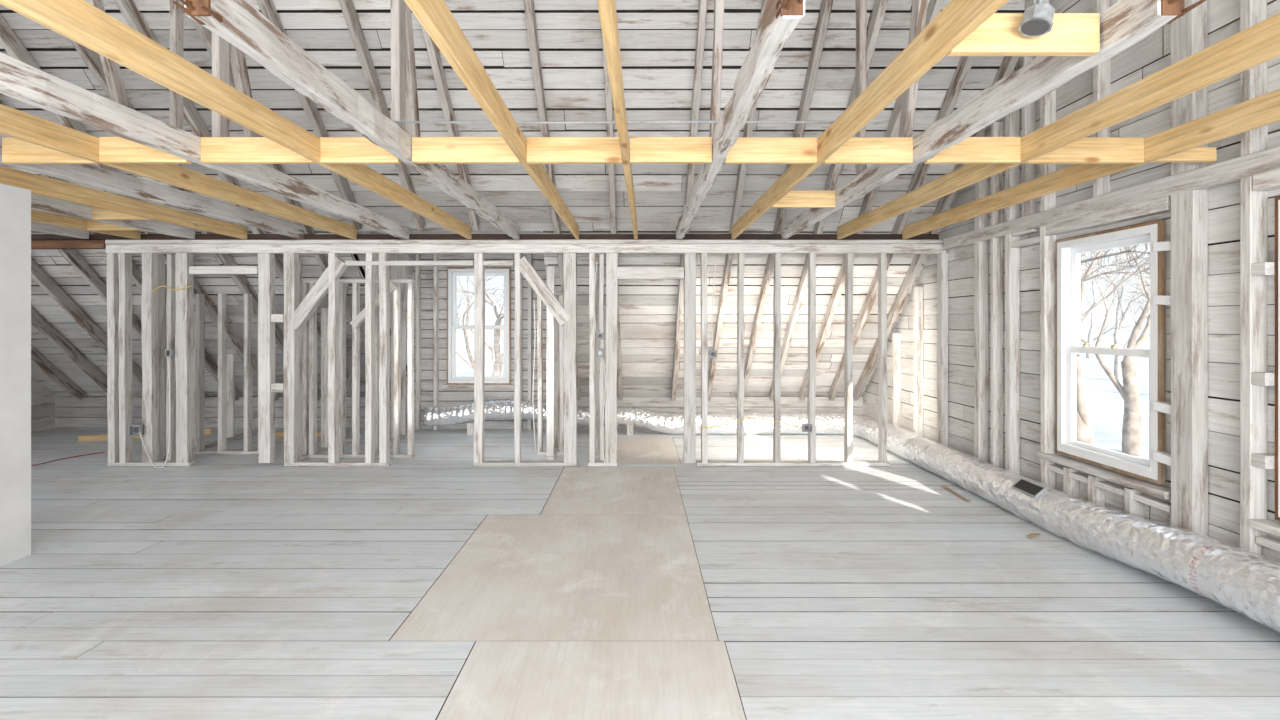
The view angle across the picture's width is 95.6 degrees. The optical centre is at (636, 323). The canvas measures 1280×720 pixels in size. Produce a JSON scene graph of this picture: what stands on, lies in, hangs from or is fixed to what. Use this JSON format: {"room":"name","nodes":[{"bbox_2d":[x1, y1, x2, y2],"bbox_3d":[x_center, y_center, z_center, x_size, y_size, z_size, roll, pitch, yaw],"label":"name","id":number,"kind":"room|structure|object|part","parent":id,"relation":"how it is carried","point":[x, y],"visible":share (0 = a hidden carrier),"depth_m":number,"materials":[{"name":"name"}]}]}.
{"room":"unfinished attic","nodes":[
{"label":"unfinished attic","id":0,"kind":"room"},
{"bbox_2d":[0,183,30,565],"bbox_3d":[-4.275,0.335,0.565,0.130,2.530,6.930,0,0,0],"label":"wall partition","id":1,"kind":"structure","parent":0,"point":[15,202],"depth_m":3.92,"materials":[{"name":"white paint"}]},
{"bbox_2d":[31,375,56,431],"bbox_3d":[-9.050,-1.911,3.000,0.100,7.022,12.000,0,0,0],"label":"wall","id":2,"kind":"structure","parent":0,"point":[43,417],"depth_m":8.77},
{"bbox_2d":[55,254,862,429],"bbox_3d":[-2.700,0.230,8.912,12.600,2.940,0.335,0,0,0],"label":"wall","id":3,"kind":"structure","parent":0,"point":[431,389],"depth_m":8.85,"materials":[{"name":"wood"}]},
{"bbox_2d":[447,267,510,384],"bbox_3d":[-2.403,0.030,8.852,0.967,1.776,0.125,0,0,0],"label":"window","id":4,"kind":"structure","parent":3,"relation":"in","point":[452,272],"depth_m":8.80,"materials":[{"name":"white plastic"}]},
{"bbox_3d":[-2.403,0.436,8.851,0.829,0.826,0.034,0,0,0],"label":"sash","id":5,"kind":"part","parent":4,"relation":"part of","materials":[{"name":"white plastic"}]},
{"bbox_3d":[-2.403,-0.359,8.889,0.829,0.860,0.034,0,0,0],"label":"sash","id":6,"kind":"part","parent":4,"relation":"part of","materials":[{"name":"white plastic"}]},
{"bbox_2d":[0,0,1024,400],"bbox_3d":[-2.700,-2.223,3.034,12.600,6.823,12.269,0,0,0],"label":"ceiling","id":7,"kind":"structure","parent":0,"point":[545,59],"depth_m":6.06,"materials":[{"name":"wood"}]},
{"bbox_2d":[31,221,88,238],"bbox_3d":[-6.199,-1.027,2.510,0.095,0.162,8.020,0,0,0],"label":"joist","id":8,"kind":"object","parent":7,"relation":"attached to","point":[35,226],"visible":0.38,"depth_m":6.19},
{"bbox_2d":[107,253,948,465],"bbox_3d":[-1.226,0.401,6.610,9.441,2.392,0.227,0,0,0],"label":"wall","id":9,"kind":"structure","parent":0,"point":[181,270],"depth_m":6.50,"materials":[{"name":"wood"}]},
{"bbox_2d":[129,424,142,435],"bbox_3d":[-5.583,1.183,6.465,0.120,0.120,0.050,0,0,0],"label":"junction box","id":10,"kind":"object","parent":9,"relation":"attached to","point":[134,429],"visible":1,"depth_m":6.47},
{"bbox_3d":[-5.480,1.576,6.550,0.919,0.041,0.101,0,0,0],"label":"sole plate","id":11,"kind":"part","parent":9,"relation":"part of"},
{"bbox_2d":[140,360,170,467],"bbox_3d":[-5.355,0.998,6.439,0.355,1.196,0.036,0,0,0],"label":"cable","id":12,"kind":"object","parent":9,"relation":"attached to","point":[168,360],"visible":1,"depth_m":6.43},
{"bbox_2d":[165,349,173,356],"bbox_3d":[-5.210,0.324,6.465,0.060,0.080,0.050,0,0,0],"label":"junction box","id":13,"kind":"object","parent":9,"relation":"attached to","point":[168,352],"visible":1,"depth_m":6.45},
{"bbox_2d":[152,286,191,291],"bbox_3d":[-5.198,-0.392,6.470,0.430,0.078,0.041,0,0,-4],"label":"cable","id":14,"kind":"object","parent":9,"relation":"attached to","point":[160,286],"visible":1,"depth_m":6.46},
{"bbox_3d":[-3.368,1.576,6.550,1.177,0.041,0.102,0,0,0],"label":"sole plate","id":15,"kind":"part","parent":9,"relation":"part of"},
{"bbox_2d":[105,240,945,253],"bbox_3d":[-1.244,-0.870,6.549,9.414,0.150,0.128,0,0,0],"label":"plate","id":16,"kind":"object","parent":9,"relation":"on","point":[112,246],"visible":0.94,"depth_m":6.50,"materials":[{"name":"wood"}]},
{"bbox_2d":[31,240,105,248],"bbox_3d":[-7.437,-0.895,6.550,2.927,0.095,0.109,0,0,0],"label":"board","id":17,"kind":"object","parent":16,"relation":"attached to","point":[35,244],"visible":0.63,"depth_m":6.50,"materials":[{"name":"brown wood"}]},
{"bbox_2d":[31,209,140,238],"bbox_3d":[-5.600,-1.022,1.960,0.042,0.142,9.120,0,0,0],"label":"joist","id":18,"kind":"object","parent":16,"relation":"on","point":[38,216],"visible":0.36,"depth_m":5.72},
{"bbox_2d":[87,219,137,229],"bbox_3d":[-5.309,-1.022,5.900,0.537,0.136,0.040,0,0,0],"label":"board","id":19,"kind":"object","parent":18,"relation":"attached to","point":[91,225],"visible":0.46,"depth_m":5.88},
{"bbox_2d":[31,194,195,238],"bbox_3d":[-5.000,-1.026,2.510,0.095,0.160,8.020,0,0,0],"label":"joist","id":20,"kind":"object","parent":16,"relation":"on","point":[38,202],"visible":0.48,"depth_m":5.27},
{"bbox_2d":[0,166,246,238],"bbox_3d":[-4.400,-1.022,1.960,0.044,0.142,9.120,0,0,0],"label":"joist","id":21,"kind":"object","parent":16,"relation":"on","point":[38,184],"visible":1,"depth_m":4.84,"materials":[{"name":"wood"}]},
{"bbox_2d":[92,207,151,219],"bbox_3d":[-4.691,-1.022,5.300,0.537,0.136,0.040,0,0,0],"label":"board","id":22,"kind":"object","parent":21,"relation":"attached to","point":[97,213],"visible":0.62,"depth_m":5.28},
{"bbox_2d":[0,138,303,238],"bbox_3d":[-3.771,-1.028,2.510,0.095,0.161,8.020,0,0,0],"label":"joist","id":23,"kind":"object","parent":16,"relation":"on","point":[90,175],"visible":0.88,"depth_m":4.51,"materials":[{"name":"wood"}]},
{"bbox_2d":[85,0,142,176],"bbox_3d":[-3.770,-2.483,3.949,0.056,2.761,0.985,0,0,0],"label":"strut","id":24,"kind":"object","parent":23,"relation":"on","point":[112,72],"visible":0.36,"depth_m":4.17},
{"bbox_2d":[169,0,183,188],"bbox_3d":[-3.771,-1.890,4.749,0.054,1.546,0.095,0,0,0],"label":"strut","id":25,"kind":"object","parent":23,"relation":"on","point":[176,101],"visible":0.52,"depth_m":4.72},
{"bbox_2d":[0,104,356,238],"bbox_3d":[-3.170,-1.022,1.960,0.044,0.142,9.120,0,0,0],"label":"joist","id":26,"kind":"object","parent":16,"relation":"on","point":[14,123],"visible":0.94,"depth_m":3.87,"materials":[{"name":"wood"}]},
{"bbox_2d":[2,137,99,163],"bbox_3d":[-3.461,-1.023,3.426,0.537,0.148,0.040,0,0,0],"label":"board","id":27,"kind":"object","parent":26,"relation":"attached to","point":[14,151],"visible":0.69,"depth_m":3.41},
{"bbox_2d":[99,137,190,163],"bbox_3d":[-2.894,-1.023,3.415,0.507,0.149,0.042,0,0,0],"label":"board","id":28,"kind":"object","parent":26,"relation":"attached to","point":[111,149],"visible":0.69,"depth_m":3.40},
{"bbox_2d":[0,52,409,238],"bbox_3d":[-2.602,-1.027,2.510,0.092,0.161,8.020,0,0,0],"label":"joist","id":29,"kind":"object","parent":16,"relation":"on","point":[21,81],"visible":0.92,"depth_m":3.03,"materials":[{"name":"wood"}]},
{"bbox_2d":[212,32,228,136],"bbox_3d":[-2.601,-2.426,3.619,0.055,2.619,0.095,0,0,0],"label":"strut","id":30,"kind":"object","parent":29,"relation":"on","point":[220,46],"visible":0.39,"depth_m":3.58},
{"bbox_2d":[229,43,258,136],"bbox_3d":[-2.600,-2.697,3.500,0.055,3.186,0.989,0,0,0],"label":"strut","id":31,"kind":"object","parent":29,"relation":"on","point":[237,57],"visible":0.24,"depth_m":3.78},
{"bbox_2d":[0,0,471,238],"bbox_3d":[-1.880,-1.022,1.960,0.043,0.142,9.120,0,0,0],"label":"joist","id":32,"kind":"object","parent":16,"relation":"on","point":[79,21],"visible":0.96,"depth_m":2.43,"materials":[{"name":"wood"}]},
{"bbox_2d":[201,137,315,163],"bbox_3d":[-2.231,-1.023,3.422,0.657,0.148,0.041,0,0,0],"label":"board","id":33,"kind":"object","parent":32,"relation":"attached to","point":[214,150],"visible":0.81,"depth_m":3.40,"materials":[{"name":"wood"}]},
{"bbox_2d":[320,137,400,163],"bbox_3d":[-1.629,-1.023,3.422,0.457,0.149,0.041,0,0,0],"label":"board","id":34,"kind":"object","parent":32,"relation":"attached to","point":[333,150],"visible":0.81,"depth_m":3.40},
{"bbox_2d":[172,0,519,239],"bbox_3d":[-1.360,-1.027,4.111,0.094,0.163,4.818,0,0,0],"label":"joist","id":35,"kind":"object","parent":16,"relation":"on","point":[238,22],"visible":0.95,"depth_m":2.43,"materials":[{"name":"white wood"}]},
{"bbox_2d":[391,0,405,129],"bbox_3d":[-1.359,-2.579,3.300,0.055,2.923,0.094,0,0,0],"label":"strut","id":36,"kind":"object","parent":35,"relation":"on","point":[398,96],"visible":0.82,"depth_m":3.26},
{"bbox_2d":[405,3,420,136],"bbox_3d":[-1.360,-2.840,3.150,0.055,3.466,0.890,0,0,0],"label":"strut","id":37,"kind":"object","parent":35,"relation":"on","point":[412,110],"visible":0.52,"depth_m":3.45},
{"bbox_2d":[394,121,833,123],"bbox_3d":[-0.050,-1.113,3.200,2.600,0.019,0.014,0,0,0],"label":"conduit","id":38,"kind":"object","parent":35,"relation":"on","point":[447,122],"visible":0.69,"depth_m":3.19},
{"bbox_2d":[31,234,938,239],"bbox_3d":[-2.750,-0.981,6.560,12.300,0.070,0.066,0,0,0],"label":"beam","id":39,"kind":"structure","parent":16,"relation":"on","point":[33,236],"depth_m":6.53,"materials":[{"name":"wood"}]},
{"bbox_2d":[404,0,578,238],"bbox_3d":[-0.670,-1.022,1.960,0.043,0.143,9.120,0,0,0],"label":"joist","id":40,"kind":"object","parent":16,"relation":"on","point":[435,16],"visible":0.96,"depth_m":2.41,"materials":[{"name":"wood"}]},
{"bbox_2d":[412,137,519,163],"bbox_3d":[-1.006,-1.024,3.418,0.627,0.149,0.042,0,0,0],"label":"board","id":41,"kind":"object","parent":40,"relation":"attached to","point":[425,150],"visible":0.81,"depth_m":3.40,"materials":[{"name":"wood"}]},
{"bbox_2d":[597,0,637,238],"bbox_3d":[-0.093,-1.022,1.960,0.044,0.142,9.122,0,0,1],"label":"joist","id":42,"kind":"object","parent":16,"relation":"on","point":[607,8],"visible":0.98,"depth_m":2.35,"materials":[{"name":"wood"}]},
{"bbox_2d":[526,137,621,163],"bbox_3d":[-0.368,-1.023,3.420,0.559,0.149,0.042,0,0,0],"label":"board","id":43,"kind":"object","parent":42,"relation":"attached to","point":[539,150],"visible":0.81,"depth_m":3.40,"materials":[{"name":"wood"}]},
{"bbox_2d":[630,137,711,163],"bbox_3d":[0.198,-1.023,3.417,0.482,0.148,0.042,0,0,0],"label":"board","id":44,"kind":"object","parent":42,"relation":"attached to","point":[643,150],"visible":1,"depth_m":3.40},
{"bbox_2d":[676,0,804,238],"bbox_3d":[0.480,-1.026,4.113,0.096,0.162,4.814,0,0,0],"label":"joist","id":45,"kind":"object","parent":16,"relation":"on","point":[778,19],"visible":0.98,"depth_m":2.40,"materials":[{"name":"white wood"}]},
{"bbox_2d":[709,0,723,137],"bbox_3d":[0.480,-2.864,3.151,0.056,3.516,0.986,0,0,0],"label":"strut","id":46,"kind":"object","parent":45,"relation":"on","point":[718,25],"visible":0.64,"depth_m":3.45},
{"bbox_2d":[731,0,1008,238],"bbox_3d":[1.080,-1.022,1.960,0.044,0.142,9.120,0,0,0],"label":"joist","id":47,"kind":"object","parent":16,"relation":"on","point":[958,19],"visible":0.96,"depth_m":2.42,"materials":[{"name":"wood"}]},
{"bbox_2d":[725,137,816,163],"bbox_3d":[0.789,-1.023,3.424,0.537,0.149,0.041,0,0,0],"label":"board","id":48,"kind":"object","parent":47,"relation":"attached to","point":[747,150],"visible":0.81,"depth_m":3.40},
{"bbox_2d":[771,190,835,207],"bbox_3d":[1.361,-1.022,4.750,0.517,0.136,0.040,0,0,0],"label":"board","id":49,"kind":"object","parent":47,"relation":"attached to","point":[793,198],"visible":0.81,"depth_m":4.73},
{"bbox_2d":[823,137,912,163],"bbox_3d":[1.361,-1.023,3.423,0.517,0.150,0.041,0,0,0],"label":"board","id":50,"kind":"object","parent":47,"relation":"attached to","point":[857,150],"visible":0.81,"depth_m":3.40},
{"bbox_2d":[946,13,1099,55],"bbox_3d":[1.361,-1.022,2.050,0.517,0.136,0.040,0,0,0],"label":"board","id":51,"kind":"object","parent":47,"relation":"attached to","point":[1071,34],"visible":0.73,"depth_m":2.03,"materials":[{"name":"wood"}]},
{"bbox_2d":[1018,0,1054,36],"bbox_3d":[1.350,-1.165,1.967,0.110,0.360,0.121,0,0,0],"label":"duct pipe","id":52,"kind":"object","parent":51,"relation":"hanging from","point":[1038,16],"visible":1,"depth_m":1.94,"materials":[{"name":"metal"}]},
{"bbox_2d":[781,0,1205,238],"bbox_3d":[1.661,-1.027,4.111,0.094,0.164,4.819,0,0,0],"label":"joist","id":53,"kind":"object","parent":16,"relation":"on","point":[1125,23],"visible":0.87,"depth_m":2.51,"materials":[{"name":"white wood"}]},
{"bbox_2d":[855,0,866,174],"bbox_3d":[1.660,-2.103,4.300,0.055,1.973,0.094,0,0,0],"label":"strut","id":54,"kind":"object","parent":53,"relation":"on","point":[861,5],"visible":0.62,"depth_m":4.25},
{"bbox_2d":[898,0,927,136],"bbox_3d":[1.659,-2.864,3.151,0.054,3.516,0.989,0,0,0],"label":"strut","id":55,"kind":"object","parent":53,"relation":"on","point":[919,7],"visible":0.48,"depth_m":3.48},
{"bbox_2d":[837,13,1279,238],"bbox_3d":[2.270,-1.022,1.960,0.043,0.143,9.120,0,0,0],"label":"joist","id":56,"kind":"object","parent":16,"relation":"on","point":[1259,43],"visible":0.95,"depth_m":2.68,"materials":[{"name":"wood"}]},
{"bbox_2d":[924,137,1020,163],"bbox_3d":[1.974,-1.023,3.418,0.547,0.149,0.040,0,0,0],"label":"board","id":57,"kind":"object","parent":56,"relation":"attached to","point":[972,150],"visible":0.81,"depth_m":3.40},
{"bbox_2d":[1023,137,1143,163],"bbox_3d":[2.635,-1.023,3.424,0.686,0.148,0.041,0,0,0],"label":"board","id":58,"kind":"object","parent":56,"relation":"attached to","point":[1086,150],"visible":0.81,"depth_m":3.40,"materials":[{"name":"wood"}]},
{"bbox_2d":[902,89,1279,238],"bbox_3d":[3.000,-1.022,1.960,0.044,0.142,9.120,0,0,0],"label":"joist","id":59,"kind":"object","parent":16,"relation":"on","point":[1263,110],"visible":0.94,"depth_m":3.39,"materials":[{"name":"wood"}]},
{"bbox_2d":[1152,147,1216,162],"bbox_3d":[3.210,-0.997,3.420,0.376,0.081,0.042,0,0,0],"label":"board","id":60,"kind":"object","parent":59,"relation":"attached to","point":[1198,154],"visible":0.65,"depth_m":3.40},
{"bbox_3d":[-1.255,1.576,6.550,1.166,0.041,0.102,0,0,0],"label":"sole plate","id":61,"kind":"part","parent":9,"relation":"part of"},
{"bbox_2d":[594,262,596,331],"bbox_3d":[-0.462,-0.301,6.460,0.044,0.780,0.012,0,0,0],"label":"cable","id":62,"kind":"object","parent":9,"relation":"attached to","point":[596,262],"visible":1,"depth_m":6.46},
{"bbox_2d":[596,348,603,357],"bbox_3d":[-0.413,0.324,6.465,0.080,0.100,0.050,0,0,0],"label":"junction box","id":63,"kind":"object","parent":9,"relation":"attached to","point":[599,351],"visible":1,"depth_m":6.47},
{"bbox_2d":[597,332,602,339],"bbox_3d":[-0.413,0.134,6.465,0.070,0.080,0.050,0,0,0],"label":"junction box","id":64,"kind":"object","parent":9,"relation":"attached to","point":[599,334],"visible":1,"depth_m":6.46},
{"bbox_3d":[-0.387,1.576,6.550,0.325,0.041,0.103,0,0,0],"label":"sole plate","id":65,"kind":"part","parent":9,"relation":"part of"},
{"bbox_2d":[602,360,605,466],"bbox_3d":[-0.370,0.998,6.460,0.050,1.196,0.012,0,0,0],"label":"cable","id":66,"kind":"object","parent":9,"relation":"attached to","point":[604,360],"visible":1,"depth_m":6.46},
{"bbox_2d":[709,350,716,357],"bbox_3d":[0.848,0.335,6.465,0.080,0.080,0.050,0,0,0],"label":"junction box","id":67,"kind":"object","parent":9,"relation":"attached to","point":[712,353],"visible":1,"depth_m":6.47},
{"bbox_2d":[711,263,715,346],"bbox_3d":[0.857,-0.206,6.460,0.054,0.970,0.010,0,0,0],"label":"cable","id":68,"kind":"object","parent":67,"relation":"on","point":[715,263],"visible":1,"depth_m":6.46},
{"bbox_2d":[700,417,801,427],"bbox_3d":[1.270,1.101,6.449,1.139,0.126,0.034,0,0,0],"label":"cable","id":69,"kind":"object","parent":9,"relation":"attached to","point":[750,417],"visible":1,"depth_m":6.44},
{"bbox_3d":[1.754,1.576,6.550,2.163,0.041,0.102,0,0,0],"label":"sole plate","id":70,"kind":"part","parent":9,"relation":"part of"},
{"bbox_2d":[802,424,811,431],"bbox_3d":[1.896,1.160,6.465,0.100,0.080,0.050,0,0,0],"label":"junction box","id":71,"kind":"object","parent":9,"relation":"attached to","point":[805,427],"visible":1,"depth_m":6.47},
{"bbox_2d":[0,427,1279,719],"bbox_3d":[-2.750,1.659,3.000,12.500,0.121,12.000,0,0,0],"label":"floor","id":72,"kind":"structure","parent":0,"point":[220,586],"depth_m":3.42,"materials":[{"name":"grey wood"}]},
{"bbox_2d":[31,452,104,465],"bbox_3d":[-6.691,1.565,6.700,0.202,0.062,1.006,0,0,0],"label":"power cord","id":73,"kind":"object","parent":72,"relation":"on","point":[99,452],"visible":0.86,"depth_m":6.89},
{"bbox_2d":[78,429,211,441],"bbox_3d":[-6.900,1.570,8.175,1.504,0.090,0.040,0,0,-21],"label":"board","id":74,"kind":"object","parent":72,"relation":"on","point":[207,431],"visible":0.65,"depth_m":7.96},
{"bbox_2d":[160,266,252,459],"bbox_3d":[-5.600,0.460,7.600,0.098,2.276,1.600,0,0,0],"label":"wall","id":75,"kind":"structure","parent":72,"relation":"on","point":[231,435],"depth_m":7.76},
{"bbox_3d":[-5.600,1.578,7.600,0.090,0.040,1.600,0,0,0],"label":"sole plate","id":76,"kind":"part","parent":75,"relation":"part of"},
{"bbox_2d":[195,294,258,453],"bbox_3d":[-5.005,0.613,7.150,0.824,1.970,0.095,0,0,0],"label":"wall","id":77,"kind":"structure","parent":72,"relation":"on","point":[199,298],"depth_m":7.11,"materials":[{"name":"wood"}]},
{"bbox_3d":[-5.005,1.578,7.150,0.824,0.040,0.090,0,0,0],"label":"sole plate","id":78,"kind":"part","parent":77,"relation":"part of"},
{"bbox_2d":[275,431,320,436],"bbox_3d":[-4.775,1.570,8.250,1.154,0.090,0.041,0,0,-5],"label":"board","id":79,"kind":"object","parent":72,"relation":"on","point":[277,433],"visible":0.15,"depth_m":8.21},
{"bbox_2d":[299,257,360,460],"bbox_3d":[-3.950,0.413,7.450,0.098,2.370,1.500,0,0,0],"label":"wall","id":80,"kind":"structure","parent":72,"relation":"on","point":[324,311],"depth_m":7.32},
{"bbox_3d":[-3.950,1.578,7.450,0.090,0.040,1.500,0,0,0],"label":"sole plate","id":81,"kind":"part","parent":80,"relation":"part of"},
{"bbox_2d":[302,279,414,457],"bbox_3d":[-3.337,0.533,6.925,1.318,2.130,0.146,0,0,0],"label":"wall","id":82,"kind":"structure","parent":72,"relation":"on","point":[309,330],"depth_m":6.91,"materials":[{"name":"wood"}]},
{"bbox_3d":[-3.337,1.578,6.950,1.318,0.040,0.090,0,0,0],"label":"sole plate","id":83,"kind":"part","parent":82,"relation":"part of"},
{"bbox_2d":[370,231,406,451],"bbox_3d":[-3.300,0.194,7.725,0.097,2.808,0.950,0,0,0],"label":"wall","id":84,"kind":"structure","parent":72,"relation":"on","point":[397,272],"depth_m":7.88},
{"bbox_3d":[-3.300,1.578,7.725,0.090,0.040,0.950,0,0,0],"label":"sole plate","id":85,"kind":"part","parent":84,"relation":"part of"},
{"bbox_2d":[533,301,535,451],"bbox_3d":[-1.272,0.647,7.200,0.048,1.890,0.012,0,0,0],"label":"cable","id":86,"kind":"object","parent":72,"relation":"on","point":[534,301],"visible":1,"depth_m":7.20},
{"bbox_2d":[537,292,563,454],"bbox_3d":[-1.053,0.604,7.100,0.329,1.988,0.096,0,0,0],"label":"stud","id":87,"kind":"structure","parent":72,"relation":"on","point":[540,451],"depth_m":7.06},
{"bbox_3d":[-1.053,1.578,7.100,0.329,0.040,0.090,0,0,0],"label":"sole plate","id":88,"kind":"part","parent":87,"relation":"part of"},
{"bbox_2d":[546,266,559,459],"bbox_3d":[-1.020,0.460,7.500,0.097,2.276,1.400,0,0,0],"label":"stud","id":89,"kind":"structure","parent":72,"relation":"on","point":[553,346],"depth_m":6.83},
{"bbox_3d":[-1.020,1.578,7.500,0.090,0.040,1.400,0,0,0],"label":"sole plate","id":90,"kind":"part","parent":89,"relation":"part of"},
{"bbox_2d":[390,515,717,642],"bbox_3d":[-0.420,1.615,3.894,1.660,0.032,1.931,0,0,0],"label":"plywood sheet","id":91,"kind":"object","parent":72,"relation":"on","point":[516,577],"visible":0.86,"depth_m":3.56,"materials":[{"name":"wood"}]},
{"bbox_2d":[437,641,745,719],"bbox_3d":[-0.185,1.615,2.062,1.250,0.032,1.725,0,0,0],"label":"plywood sheet","id":92,"kind":"object","parent":72,"relation":"on","point":[498,680],"visible":1,"depth_m":2.58,"materials":[{"name":"wood"}]},
{"bbox_2d":[595,275,599,457],"bbox_3d":[-0.500,0.508,7.475,0.098,2.180,1.150,0,0,0],"label":"stud","id":93,"kind":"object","parent":72,"relation":"on","point":[597,404],"depth_m":6.93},
{"bbox_2d":[541,467,685,514],"bbox_3d":[-0.200,1.615,5.677,1.220,0.032,1.626,0,0,0],"label":"plywood sheet","id":94,"kind":"object","parent":72,"relation":"on","point":[578,490],"visible":0.86,"depth_m":5.54,"materials":[{"name":"wood"}]},
{"bbox_2d":[617,437,680,463],"bbox_3d":[0.075,1.615,7.410,0.850,0.032,1.580,0,0,0],"label":"plywood sheet","id":95,"kind":"object","parent":72,"relation":"on","point":[630,450],"visible":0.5,"depth_m":7.33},
{"bbox_2d":[423,400,1279,632],"bbox_3d":[1.946,1.350,6.008,4.984,0.498,10.241,0,0,-39],"label":"duct","id":96,"kind":"object","parent":72,"relation":"on","point":[1241,580],"visible":0.77,"depth_m":4.34,"materials":[{"name":"silver metal"}]},
{"bbox_2d":[1011,478,1047,498],"bbox_3d":[3.129,1.319,4.620,0.118,0.109,0.280,0,0,0],"label":"register","id":97,"kind":"object","parent":96,"relation":"attached to","point":[1022,489],"depth_m":4.61,"materials":[{"name":"black metal"}]},
{"bbox_2d":[941,485,970,501],"bbox_3d":[2.991,1.589,5.450,0.044,0.015,0.500,0,0,4],"label":"scrap","id":98,"kind":"object","parent":72,"relation":"on","point":[944,486],"visible":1,"depth_m":5.43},
{"bbox_2d":[1026,533,1040,538],"bbox_3d":[2.970,1.585,4.350,0.120,0.016,0.054,0,0,-23],"label":"scrap","id":99,"kind":"object","parent":72,"relation":"on","point":[1031,535],"visible":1,"depth_m":4.35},
{"bbox_2d":[862,0,1279,561],"bbox_3d":[3.484,-1.950,3.000,0.212,7.100,12.000,0,0,0],"label":"wall","id":100,"kind":"structure","parent":0,"point":[1218,215],"depth_m":3.90,"materials":[{"name":"white wood"}]},
{"bbox_3d":[3.436,1.100,4.310,0.113,0.048,1.180,0,0,0],"label":"rough sill","id":101,"kind":"part","parent":100,"relation":"part of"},
{"bbox_3d":[3.456,1.190,4.310,0.084,0.047,1.180,0,0,0],"label":"rough sill","id":102,"kind":"part","parent":100,"relation":"part of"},
{"bbox_3d":[3.415,-0.880,1.800,0.068,0.126,9.200,0,0,0],"label":"wall plate","id":103,"kind":"part","parent":100,"relation":"part of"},
{"bbox_2d":[1056,220,1169,484],"bbox_3d":[3.502,0.185,4.300,0.125,1.746,0.956,0,0,0],"label":"window","id":104,"kind":"structure","parent":100,"relation":"in","point":[1068,250],"depth_m":4.31,"materials":[{"name":"white plastic"}]},
{"bbox_3d":[3.501,0.581,4.300,0.034,0.806,0.808,0,0,0],"label":"sash","id":105,"kind":"part","parent":104,"relation":"part of","materials":[{"name":"white plastic"}]},
{"bbox_3d":[3.539,-0.194,4.300,0.034,0.840,0.808,0,0,0],"label":"sash","id":106,"kind":"part","parent":104,"relation":"part of","materials":[{"name":"white plastic"}]},
{"bbox_3d":[3.435,1.099,2.650,0.113,0.047,1.100,0,0,0],"label":"rough sill","id":107,"kind":"part","parent":100,"relation":"part of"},
{"bbox_3d":[3.455,1.190,2.650,0.083,0.047,1.100,0,0,0],"label":"rough sill","id":108,"kind":"part","parent":100,"relation":"part of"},
{"bbox_2d":[1275,196,1279,520],"bbox_3d":[3.502,0.185,2.650,0.125,1.746,0.976,0,0,0],"label":"window","id":109,"kind":"structure","parent":100,"relation":"in","point":[1277,198],"depth_m":3.12,"materials":[{"name":"brown wood"}]},
{"bbox_3d":[3.502,0.185,2.650,0.125,1.702,0.932,0,0,0],"label":"frame","id":110,"kind":"part","parent":109,"relation":"part of","materials":[{"name":"brown plastic"}]},
{"label":"outside","id":111,"kind":"structure","parent":0,"visible":0},
{"bbox_2d":[456,346,1149,459],"bbox_3d":[15.000,5.350,50.000,190.000,0.300,180.000,0,0,0],"label":"ground","id":112,"kind":"structure","parent":111,"point":[1104,405],"depth_m":42.78,"materials":[{"name":"snow"}]},
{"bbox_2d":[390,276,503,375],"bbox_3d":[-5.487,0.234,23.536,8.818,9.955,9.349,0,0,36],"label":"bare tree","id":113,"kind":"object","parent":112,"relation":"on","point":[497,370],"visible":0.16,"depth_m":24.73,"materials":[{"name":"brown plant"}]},
{"bbox_2d":[457,293,503,367],"bbox_3d":[-10.922,0.594,40.764,8.657,9.236,5.617,0,0,-23],"label":"bare tree","id":114,"kind":"object","parent":112,"relation":"on","point":[459,318],"visible":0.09,"depth_m":39.80,"materials":[{"name":"brown plant"}]},
{"bbox_2d":[1076,243,1149,445],"bbox_3d":[10.244,-0.030,15.172,8.000,10.518,11.418,0,0,0],"label":"bare tree","id":115,"kind":"object","parent":112,"relation":"on","point":[1084,433],"visible":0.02,"depth_m":14.29,"materials":[{"name":"brown plant"}]},
{"bbox_2d":[1080,244,1149,454],"bbox_3d":[21.119,-0.549,25.367,8.338,11.548,7.908,0,0,-13],"label":"bare tree","id":116,"kind":"object","parent":112,"relation":"on","point":[1131,426],"visible":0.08,"depth_m":23.45,"materials":[{"name":"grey plant"}]},
{"bbox_2d":[1080,243,1149,328],"bbox_3d":[28.302,-1.259,37.087,8.245,12.959,10.987,0,0,0],"label":"bare tree","id":117,"kind":"object","parent":112,"relation":"on","point":[1086,316],"visible":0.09,"depth_m":34.37,"materials":[{"name":"brown plant"}]},
{"bbox_2d":[1082,244,1149,379],"bbox_3d":[44.077,-1.459,51.131,9.978,13.422,10.015,0,0,28],"label":"bare tree","id":118,"kind":"object","parent":112,"relation":"on","point":[1117,362],"visible":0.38,"depth_m":52.99,"materials":[{"name":"brown plant"}]},
{"bbox_2d":[1085,278,1149,357],"bbox_3d":[71.718,-1.150,86.210,13.084,12.761,13.030,0,0,0],"label":"bare tree","id":119,"kind":"object","parent":112,"relation":"on","point":[1090,334],"visible":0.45,"depth_m":87.95,"materials":[{"name":"brown plant"}]},
{"bbox_2d":[1095,261,1147,318],"bbox_3d":[88.098,-2.830,99.393,11.633,16.177,13.912,0,0,0],"label":"bare tree","id":120,"kind":"object","parent":112,"relation":"on","point":[1142,299],"visible":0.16,"depth_m":99.44,"materials":[{"name":"brown plant"}]},
{"bbox_2d":[1125,266,1149,301],"bbox_3d":[64.876,-1.965,69.368,13.926,14.348,10.687,0,0,-41],"label":"bare tree","id":121,"kind":"object","parent":112,"relation":"on","point":[1146,266],"visible":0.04,"depth_m":69.69,"materials":[{"name":"brown plant"}]},
{"bbox_2d":[1126,268,1149,292],"bbox_3d":[39.091,-0.813,38.698,11.219,12.141,10.758,0,0,0],"label":"bare tree","id":122,"kind":"object","parent":112,"relation":"on","point":[1134,268],"visible":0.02,"depth_m":39.88,"materials":[{"name":"brown plant"}]}
]}

